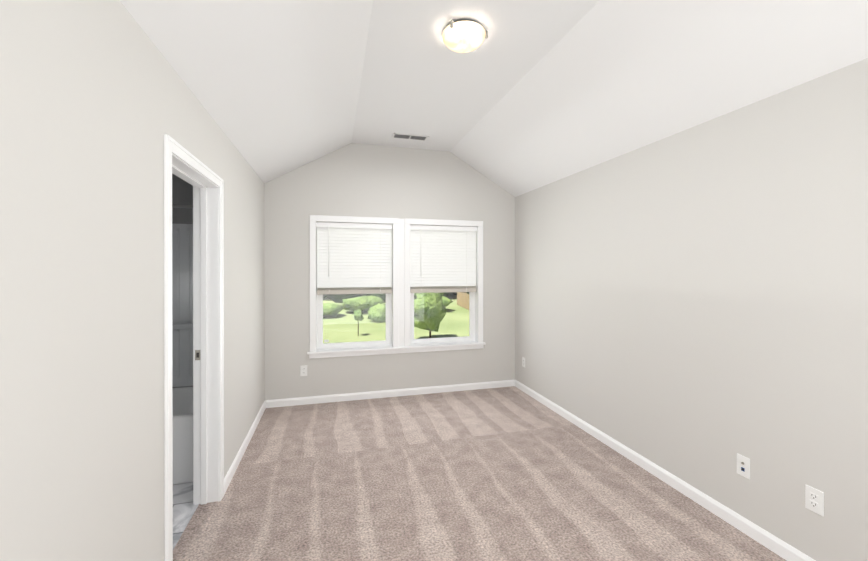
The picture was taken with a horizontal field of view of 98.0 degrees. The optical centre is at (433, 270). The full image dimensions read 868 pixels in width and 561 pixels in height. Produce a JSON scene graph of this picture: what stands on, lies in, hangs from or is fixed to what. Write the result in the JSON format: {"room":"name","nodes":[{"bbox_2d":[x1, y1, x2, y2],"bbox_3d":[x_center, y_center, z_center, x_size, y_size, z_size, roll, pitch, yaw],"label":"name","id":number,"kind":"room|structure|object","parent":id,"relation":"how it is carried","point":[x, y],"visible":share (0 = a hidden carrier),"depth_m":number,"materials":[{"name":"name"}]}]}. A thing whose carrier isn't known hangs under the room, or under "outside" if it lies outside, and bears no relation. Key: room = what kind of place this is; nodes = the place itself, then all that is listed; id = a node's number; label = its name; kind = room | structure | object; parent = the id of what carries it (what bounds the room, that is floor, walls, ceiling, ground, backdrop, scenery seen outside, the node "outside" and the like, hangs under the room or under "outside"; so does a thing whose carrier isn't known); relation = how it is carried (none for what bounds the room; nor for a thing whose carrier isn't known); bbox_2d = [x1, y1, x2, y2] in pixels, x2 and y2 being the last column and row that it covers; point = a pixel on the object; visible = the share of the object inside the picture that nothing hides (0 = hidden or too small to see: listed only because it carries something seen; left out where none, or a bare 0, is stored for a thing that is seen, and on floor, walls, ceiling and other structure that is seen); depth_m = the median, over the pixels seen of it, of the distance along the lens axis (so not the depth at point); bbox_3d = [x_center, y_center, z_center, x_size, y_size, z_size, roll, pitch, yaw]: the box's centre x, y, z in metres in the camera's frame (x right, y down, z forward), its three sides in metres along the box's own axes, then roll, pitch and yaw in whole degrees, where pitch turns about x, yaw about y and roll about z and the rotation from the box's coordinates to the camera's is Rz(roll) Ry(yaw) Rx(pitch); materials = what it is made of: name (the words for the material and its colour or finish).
{"room":"empty bedroom","nodes":[
{"label":"empty bedroom","id":0,"kind":"room"},
{"bbox_2d":[0,0,264,560],"bbox_3d":[-1.296,0.273,1.821,0.135,2.455,4.944,0,0,-15],"label":"wall","id":1,"kind":"structure","parent":0,"point":[98,99],"depth_m":1.17,"materials":[{"name":"white paint"}]},
{"bbox_2d":[164,134,223,560],"bbox_3d":[-1.359,0.452,2.056,0.167,2.095,0.880,0,0,-15],"label":"door frame","id":2,"kind":"structure","parent":1,"relation":"attached to","point":[184,164],"depth_m":2.40,"materials":[{"name":"white paint"}]},
{"bbox_2d":[224,400,267,493],"bbox_3d":[-1.613,1.456,3.290,0.014,0.082,1.630,0,0,-15],"label":"baseboard","id":3,"kind":"structure","parent":1,"relation":"attached to","point":[232,469],"depth_m":3.06,"materials":[{"name":"white paint"}]},
{"bbox_2d":[172,173,192,387],"bbox_3d":[-2.968,0.277,3.137,2.410,2.440,0.100,0,0,-15],"label":"wall","id":4,"kind":"structure","parent":0,"point":[182,191],"depth_m":3.28,"materials":[{"name":"grey paint"}]},
{"bbox_2d":[172,204,192,208],"bbox_3d":[-2.340,-0.446,2.500,1.514,0.056,0.056,0,0,-15],"label":"shower curtain rod","id":5,"kind":"object","parent":4,"relation":"attached to","point":[182,206],"depth_m":2.64,"materials":[{"name":"silver metal"}]},
{"bbox_2d":[172,224,192,386],"bbox_3d":[-2.432,0.306,2.845,1.527,1.417,0.742,0,0,-15],"label":"surround panel","id":6,"kind":"object","parent":4,"relation":"attached to","point":[182,304],"visible":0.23,"depth_m":3.29,"materials":[{"name":"white"}]},
{"bbox_2d":[173,482,198,548],"bbox_3d":[-2.583,1.548,1.720,2.454,0.104,2.842,0,0,-15],"label":"floor","id":7,"kind":"structure","parent":0,"point":[184,508],"depth_m":2.37,"materials":[{"name":"tile"}]},
{"bbox_2d":[172,387,192,484],"bbox_3d":[-2.429,1.255,2.837,1.520,0.475,0.756,0,0,-15],"label":"bathtub","id":8,"kind":"object","parent":7,"relation":"on","point":[182,400],"depth_m":2.64,"materials":[{"name":"white ceramic"}]},
{"bbox_2d":[264,143,514,400],"bbox_3d":[-0.415,0.018,4.556,2.988,2.952,0.150,0,0,-15],"label":"wall","id":9,"kind":"structure","parent":0,"point":[358,180],"depth_m":4.41,"materials":[{"name":"white paint"}]},
{"bbox_2d":[300,365,306,375],"bbox_3d":[-1.448,1.120,4.199,0.072,0.117,0.007,0,0,-15],"label":"duplex electrical outlet","id":10,"kind":"object","parent":9,"relation":"attached to","point":[303,370],"visible":1,"depth_m":4.20,"materials":[{"name":"white plastic"}]},
{"bbox_2d":[268,380,511,407],"bbox_3d":[-0.402,1.453,4.477,2.970,0.082,0.014,0,0,-15],"label":"baseboard","id":11,"kind":"structure","parent":9,"relation":"attached to","point":[504,383],"depth_m":4.42,"materials":[{"name":"white paint"}]},
{"bbox_2d":[307,215,485,358],"bbox_3d":[-0.400,0.186,4.534,2.123,1.599,0.190,0,0,-15],"label":"window","id":12,"kind":"structure","parent":9,"relation":"in","point":[400,285],"depth_m":4.48,"materials":[{"name":"white paint"}]},
{"bbox_2d":[316,222,476,294],"bbox_3d":[-0.396,-0.134,4.517,1.931,0.820,0.062,0,0,-15],"label":"window blinds","id":13,"kind":"object","parent":12,"relation":"attached to","point":[354,254],"visible":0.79,"depth_m":4.47,"materials":[{"name":"white plastic"}]},
{"bbox_2d":[173,386,785,560],"bbox_3d":[0.159,1.546,2.215,3.099,0.106,4.674,0,0,-15],"label":"floor carpet","id":14,"kind":"object","parent":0,"point":[512,473],"visible":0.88,"depth_m":2.51,"materials":[{"name":"beige carpet"}]},
{"bbox_2d":[120,0,867,196],"bbox_3d":[0.212,-1.225,2.224,3.258,0.736,4.944,0,0,-15],"label":"ceiling","id":15,"kind":"structure","parent":0,"point":[526,96],"depth_m":2.33,"materials":[{"name":"white paint"}]},
{"bbox_2d":[392,133,428,140],"bbox_3d":[-0.261,-1.452,4.124,0.385,0.010,0.150,0,0,-15],"label":"ceiling vent","id":16,"kind":"object","parent":15,"relation":"in","point":[409,136],"visible":1,"depth_m":4.11,"materials":[{"name":"white metal"}]},
{"bbox_2d":[442,19,487,52],"bbox_3d":[0.182,-1.399,2.297,0.270,0.108,0.276,0,0,-15],"label":"flush-mount ceiling light","id":17,"kind":"object","parent":15,"relation":"attached to","point":[464,36],"visible":1,"depth_m":2.22,"materials":[{"name":"white glass"}]},
{"bbox_2d":[515,58,867,560],"bbox_3d":[1.720,0.271,2.633,0.135,2.455,4.944,0,0,-15],"label":"wall","id":18,"kind":"structure","parent":0,"point":[691,306],"depth_m":2.24,"materials":[{"name":"white paint"}]},
{"bbox_2d":[512,380,815,560],"bbox_3d":[1.648,1.457,2.616,0.014,0.082,4.674,0,0,-15],"label":"baseboard","id":19,"kind":"structure","parent":18,"relation":"attached to","point":[773,543],"depth_m":2.49,"materials":[{"name":"white paint"}]},
{"bbox_2d":[737,453,749,479],"bbox_3d":[1.769,1.124,2.164,0.014,0.117,0.072,0,0,-15],"label":"outlet","id":20,"kind":"object","parent":18,"relation":"attached to","point":[743,466],"visible":1,"depth_m":2.16,"materials":[{"name":"white plastic"}]},
{"bbox_2d":[805,485,823,516],"bbox_3d":[1.859,1.125,1.846,0.007,0.117,0.072,0,0,-15],"label":"duplex electrical outlet","id":21,"kind":"object","parent":18,"relation":"attached to","point":[814,499],"visible":1,"depth_m":1.84,"materials":[{"name":"white plastic"}]},
{"label":"outside","id":22,"kind":"structure","parent":0,"visible":0},
{"bbox_2d":[323,293,468,342],"bbox_3d":[-34.453,1.527,127.811,300.000,6.600,255.276,0,0,-15],"label":"lawn","id":23,"kind":"structure","parent":22,"point":[371,335],"depth_m":31.23,"materials":[{"name":"green plant"}]},
{"bbox_2d":[323,303,343,316],"bbox_3d":[-10.746,3.986,37.692,3.573,1.429,3.735,0,0,-15],"label":"tree","id":24,"kind":"object","parent":23,"relation":"on","point":[327,307],"depth_m":36.71,"materials":[{"name":"green plant"}]},
{"bbox_2d":[328,294,359,302],"bbox_3d":[-10.931,2.374,45.715,4.494,4.444,5.108,0,0,-15],"label":"tree","id":25,"kind":"object","parent":23,"relation":"on","point":[338,297],"depth_m":44.29,"materials":[{"name":"green plant"}]},
{"bbox_2d":[354,309,363,335],"bbox_3d":[-5.492,3.855,27.570,0.745,1.973,0.832,0,0,-15],"label":"tree","id":26,"kind":"object","parent":23,"relation":"on","point":[358,316],"depth_m":27.38,"materials":[{"name":"green plant"}]},
{"bbox_2d":[342,296,383,311],"bbox_3d":[-7.758,3.736,41.676,4.701,1.847,5.324,0,0,-15],"label":"tree","id":27,"kind":"object","parent":23,"relation":"on","point":[363,307],"depth_m":39.95,"materials":[{"name":"green plant"}]},
{"bbox_2d":[360,289,385,302],"bbox_3d":[-7.045,2.434,46.988,5.431,4.307,4.556,0,0,-15],"label":"tree","id":28,"kind":"object","parent":23,"relation":"on","point":[381,297],"depth_m":45.53,"materials":[{"name":"green plant"}]},
{"bbox_2d":[368,303,385,321],"bbox_3d":[-5.033,3.973,34.737,2.140,1.881,2.156,0,0,-15],"label":"tree","id":29,"kind":"object","parent":23,"relation":"on","point":[381,308],"depth_m":34.00,"materials":[{"name":"green plant"}]},
{"bbox_2d":[360,292,468,296],"bbox_3d":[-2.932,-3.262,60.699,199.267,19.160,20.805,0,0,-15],"label":"hedge","id":30,"kind":"object","parent":23,"relation":"on","point":[445,295],"depth_m":59.03,"materials":[{"name":"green plant"}]},
{"bbox_2d":[414,288,446,337],"bbox_3d":[-0.359,2.359,26.160,2.568,5.030,2.214,0,0,-15],"label":"tree","id":31,"kind":"object","parent":23,"relation":"on","point":[431,299],"depth_m":25.44,"materials":[{"name":"green plant"}]},
{"bbox_2d":[442,296,452,306],"bbox_3d":[-0.067,3.721,42.819,4.671,1.881,4.342,0,0,-15],"label":"tree","id":32,"kind":"object","parent":23,"relation":"on","point":[446,303],"depth_m":41.67,"materials":[{"name":"green plant"}]},
{"bbox_2d":[457,292,468,309],"bbox_3d":[3.974,3.704,43.481,0.131,2.154,12.068,0,0,-9],"label":"fence","id":33,"kind":"object","parent":23,"relation":"on","point":[465,303],"depth_m":45.86,"materials":[{"name":"beige wood"}]}
]}

